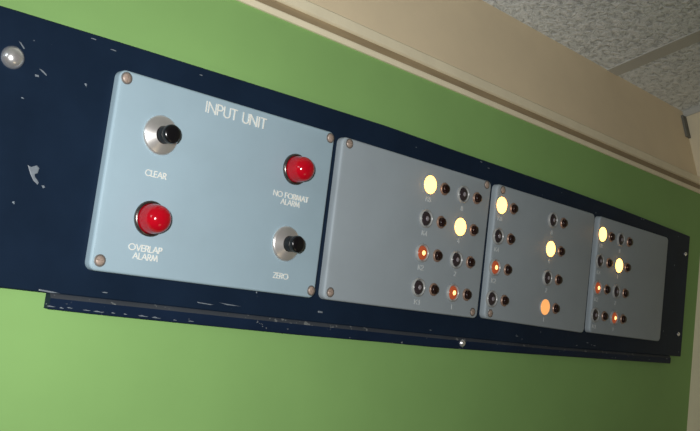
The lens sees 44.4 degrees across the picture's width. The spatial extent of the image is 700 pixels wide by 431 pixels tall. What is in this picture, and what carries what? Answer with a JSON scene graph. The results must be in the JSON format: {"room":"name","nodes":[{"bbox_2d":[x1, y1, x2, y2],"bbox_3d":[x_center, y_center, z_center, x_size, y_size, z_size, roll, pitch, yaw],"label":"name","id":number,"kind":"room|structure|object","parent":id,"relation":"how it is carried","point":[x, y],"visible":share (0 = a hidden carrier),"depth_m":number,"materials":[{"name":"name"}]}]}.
{"room":"control room","nodes":[
{"label":"control room","id":0,"kind":"room"},
{"bbox_2d":[0,0,699,430],"bbox_3d":[-0.488,0.748,0.564,2.858,2.294,0.678,13,-25,-44],"label":"wall","id":1,"kind":"structure","parent":0,"point":[60,370],"depth_m":1.01,"materials":[{"name":"green paint"}]},
{"bbox_2d":[0,6,689,362],"bbox_3d":[0.118,0.040,1.080,0.080,0.242,1.376,-21,-24,41],"label":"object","id":2,"kind":"object","parent":1,"relation":"attached to","point":[57,80],"visible":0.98,"depth_m":0.78,"materials":[{"name":"blue metal"}]},
{"bbox_2d":[85,70,333,297],"bbox_3d":[-0.119,-0.023,0.829,0.262,0.174,0.069,13,-25,-44],"label":"control panel","id":3,"kind":"object","parent":2,"relation":"attached to","point":[195,187],"visible":1,"depth_m":0.81,"materials":[{"name":"blue metal"}]},
{"bbox_2d":[94,254,105,266],"bbox_3d":[-0.214,0.039,0.735,0.001,0.011,0.011,1,-19,46],"label":"screw","id":4,"kind":"object","parent":3,"relation":"in","point":[99,259],"depth_m":0.73,"materials":[{"name":"silver metal"}]},
{"bbox_2d":[121,72,132,83],"bbox_3d":[-0.195,-0.120,0.752,0.001,0.011,0.011,0,-14,46],"label":"screw","id":5,"kind":"object","parent":3,"relation":"in","point":[124,72],"depth_m":0.75,"materials":[{"name":"silver metal"}]},
{"bbox_2d":[134,201,170,236],"bbox_3d":[-0.173,0.001,0.763,0.032,0.032,0.028,13,-25,-44],"label":"light","id":6,"kind":"object","parent":3,"relation":"attached to","point":[151,218],"depth_m":0.76,"materials":[{"name":"red plastic"}]},
{"bbox_2d":[283,154,314,184],"bbox_3d":[-0.050,-0.050,0.882,0.032,0.032,0.028,13,-25,-44],"label":"light","id":7,"kind":"object","parent":3,"relation":"attached to","point":[298,169],"depth_m":0.88,"materials":[{"name":"red plastic"}]},
{"bbox_2d":[307,285,314,295],"bbox_3d":[-0.041,0.079,0.905,0.011,0.011,0.001,13,-9,-44],"label":"screw","id":8,"kind":"object","parent":3,"relation":"in","point":[310,288],"depth_m":0.90,"materials":[{"name":"silver metal"}]},
{"bbox_2d":[318,137,490,317],"bbox_3d":[0.076,0.022,1.026,0.275,0.174,0.061,13,-25,-44],"label":"control panel","id":9,"kind":"object","parent":2,"relation":"attached to","point":[404,232],"visible":1,"depth_m":1.00,"materials":[{"name":"grey metal"}]},
{"bbox_2d":[411,278,424,296],"bbox_3d":[0.082,0.086,1.024,0.023,0.022,0.009,13,-25,-44],"label":"lamp","id":10,"kind":"object","parent":9,"relation":"attached to","point":[417,284],"depth_m":1.02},
{"bbox_2d":[415,243,428,261],"bbox_3d":[0.087,0.045,1.028,0.023,0.022,0.009,13,-25,-44],"label":"lamp","id":11,"kind":"object","parent":9,"relation":"attached to","point":[421,249],"depth_m":1.03,"materials":[{"name":"orange"}]},
{"bbox_2d":[419,209,432,227],"bbox_3d":[0.092,0.004,1.033,0.023,0.022,0.009,13,-25,-44],"label":"lamp","id":12,"kind":"object","parent":9,"relation":"attached to","point":[425,215],"depth_m":1.03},
{"bbox_2d":[423,175,436,193],"bbox_3d":[0.097,-0.037,1.037,0.023,0.022,0.010,13,-25,-44],"label":"lamp","id":13,"kind":"object","parent":9,"relation":"attached to","point":[429,181],"depth_m":1.03,"materials":[{"name":"yellow"}]},
{"bbox_2d":[446,284,458,301],"bbox_3d":[0.128,0.096,1.069,0.023,0.022,0.009,13,-25,-44],"label":"lamp","id":14,"kind":"object","parent":9,"relation":"attached to","point":[452,290],"depth_m":1.07,"materials":[{"name":"brown glass"}]},
{"bbox_2d":[450,251,462,268],"bbox_3d":[0.133,0.055,1.074,0.023,0.022,0.009,13,-25,-44],"label":"lamp","id":15,"kind":"object","parent":9,"relation":"attached to","point":[456,257],"depth_m":1.07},
{"bbox_2d":[453,218,465,235],"bbox_3d":[0.138,0.014,1.078,0.023,0.022,0.010,13,-25,-44],"label":"lamp","id":16,"kind":"object","parent":9,"relation":"attached to","point":[459,224],"depth_m":1.07,"materials":[{"name":"yellow glass"}]},
{"bbox_2d":[457,185,469,202],"bbox_3d":[0.143,-0.027,1.083,0.023,0.022,0.009,13,-25,-44],"label":"lamp","id":17,"kind":"object","parent":9,"relation":"attached to","point":[463,191],"depth_m":1.08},
{"bbox_2d":[479,184,593,332],"bbox_3d":[0.272,0.067,1.218,0.060,0.176,0.256,-21,-24,41],"label":"control panel","id":18,"kind":"object","parent":2,"relation":"attached to","point":[538,253],"visible":1,"depth_m":1.20,"materials":[{"name":"grey metal"}]},
{"bbox_2d":[486,290,497,306],"bbox_3d":[0.186,0.109,1.126,0.023,0.022,0.009,13,-25,-44],"label":"lamp","id":19,"kind":"object","parent":18,"relation":"attached to","point":[491,295],"depth_m":1.12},
{"bbox_2d":[489,259,500,275],"bbox_3d":[0.191,0.068,1.131,0.023,0.022,0.009,13,-25,-44],"label":"lamp","id":20,"kind":"object","parent":18,"relation":"attached to","point":[494,264],"depth_m":1.13,"materials":[{"name":"orange"}]},
{"bbox_2d":[492,228,503,244],"bbox_3d":[0.196,0.027,1.135,0.023,0.022,0.009,13,-25,-44],"label":"lamp","id":21,"kind":"object","parent":18,"relation":"attached to","point":[497,233],"depth_m":1.13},
{"bbox_2d":[495,197,506,213],"bbox_3d":[0.201,-0.014,1.139,0.023,0.022,0.010,13,-25,-44],"label":"lamp","id":22,"kind":"object","parent":18,"relation":"attached to","point":[500,202],"depth_m":1.14,"materials":[{"name":"yellow"}]},
{"bbox_2d":[539,299,549,314],"bbox_3d":[0.276,0.129,1.214,0.023,0.022,0.010,13,-25,-44],"label":"lamp","id":23,"kind":"object","parent":18,"relation":"attached to","point":[544,304],"depth_m":1.21,"materials":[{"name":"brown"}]},
{"bbox_2d":[542,270,552,285],"bbox_3d":[0.280,0.088,1.218,0.023,0.022,0.009,13,-25,-44],"label":"lamp","id":24,"kind":"object","parent":18,"relation":"attached to","point":[547,275],"depth_m":1.22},
{"bbox_2d":[545,241,554,256],"bbox_3d":[0.285,0.047,1.222,0.023,0.022,0.010,13,-25,-44],"label":"lamp","id":25,"kind":"object","parent":18,"relation":"attached to","point":[549,245],"depth_m":1.22,"materials":[{"name":"yellow glass"}]},
{"bbox_2d":[548,212,557,227],"bbox_3d":[0.290,0.006,1.227,0.023,0.022,0.009,13,-25,-44],"label":"lamp","id":26,"kind":"object","parent":18,"relation":"attached to","point":[552,216],"depth_m":1.22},
{"bbox_2d":[585,216,667,340],"bbox_3d":[0.454,0.107,1.397,0.239,0.174,0.060,13,-25,-44],"label":"control panel","id":27,"kind":"object","parent":2,"relation":"attached to","point":[628,264],"visible":1,"depth_m":1.38,"materials":[{"name":"grey metal"}]},
{"bbox_2d":[590,307,599,321],"bbox_3d":[0.374,0.152,1.311,0.023,0.022,0.009,13,-25,-44],"label":"lamp","id":28,"kind":"object","parent":27,"relation":"attached to","point":[594,311],"depth_m":1.31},
{"bbox_2d":[593,280,601,294],"bbox_3d":[0.379,0.111,1.315,0.023,0.022,0.009,13,-25,-44],"label":"lamp","id":29,"kind":"object","parent":27,"relation":"attached to","point":[597,284],"depth_m":1.31,"materials":[{"name":"brown glass"}]},
{"bbox_2d":[595,254,603,267],"bbox_3d":[0.384,0.070,1.320,0.023,0.022,0.009,13,-25,-44],"label":"lamp","id":30,"kind":"object","parent":27,"relation":"attached to","point":[599,258],"depth_m":1.32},
{"bbox_2d":[598,227,606,241],"bbox_3d":[0.389,0.029,1.324,0.023,0.022,0.010,13,-25,-44],"label":"lamp","id":31,"kind":"object","parent":27,"relation":"attached to","point":[602,231],"depth_m":1.32,"materials":[{"name":"yellow glass"}]},
{"bbox_2d":[610,311,617,324],"bbox_3d":[0.416,0.161,1.352,0.023,0.022,0.009,13,-25,-44],"label":"lamp","id":32,"kind":"object","parent":27,"relation":"attached to","point":[613,314],"depth_m":1.35,"materials":[{"name":"brown"}]},
{"bbox_2d":[612,284,620,298],"bbox_3d":[0.421,0.120,1.356,0.023,0.022,0.009,13,-25,-44],"label":"lamp","id":33,"kind":"object","parent":27,"relation":"attached to","point":[616,288],"depth_m":1.35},
{"bbox_2d":[614,258,622,272],"bbox_3d":[0.426,0.079,1.361,0.023,0.022,0.010,13,-25,-44],"label":"lamp","id":34,"kind":"object","parent":27,"relation":"attached to","point":[618,262],"depth_m":1.36,"materials":[{"name":"yellow glass"}]},
{"bbox_2d":[617,233,624,246],"bbox_3d":[0.431,0.038,1.365,0.023,0.022,0.009,13,-25,-44],"label":"lamp","id":35,"kind":"object","parent":27,"relation":"attached to","point":[620,236],"depth_m":1.36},
{"bbox_2d":[236,0,699,193],"bbox_3d":[-0.343,-0.293,0.655,2.858,0.020,0.023,13,-25,-44],"label":"trim","id":36,"kind":"structure","parent":1,"relation":"attached to","point":[307,7],"depth_m":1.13,"materials":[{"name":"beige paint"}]},
{"bbox_2d":[681,115,690,137],"bbox_3d":[0.653,-0.173,1.668,0.016,0.045,0.004,13,-25,-44],"label":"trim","id":37,"kind":"structure","parent":1,"relation":"attached to","point":[684,119],"depth_m":1.67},
{"bbox_2d":[483,0,699,111],"bbox_3d":[0.136,-0.632,0.246,2.858,0.018,1.390,13,-25,-44],"label":"ceiling","id":38,"kind":"structure","parent":0,"point":[608,33],"depth_m":1.35,"materials":[{"name":"tile"}]},
{"bbox_2d":[607,30,699,75],"bbox_3d":[0.944,-0.450,1.039,0.037,0.022,1.390,13,-25,-44],"label":"trim","id":39,"kind":"structure","parent":38,"relation":"attached to","point":[692,38],"depth_m":1.43,"materials":[{"name":"metal"}]},
{"bbox_2d":[686,112,699,430],"bbox_3d":[0.945,0.825,1.189,0.050,2.304,2.290,13,-25,-44],"label":"wall","id":40,"kind":"structure","parent":0,"point":[693,422],"depth_m":1.59,"materials":[{"name":"beige paint"}]},
{"bbox_2d":[683,105,699,116],"bbox_3d":[1.143,-0.390,1.228,0.003,0.012,1.390,13,-25,-44],"label":"trim","id":41,"kind":"structure","parent":40,"relation":"attached to","point":[696,109],"depth_m":1.67,"materials":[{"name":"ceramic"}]}
]}

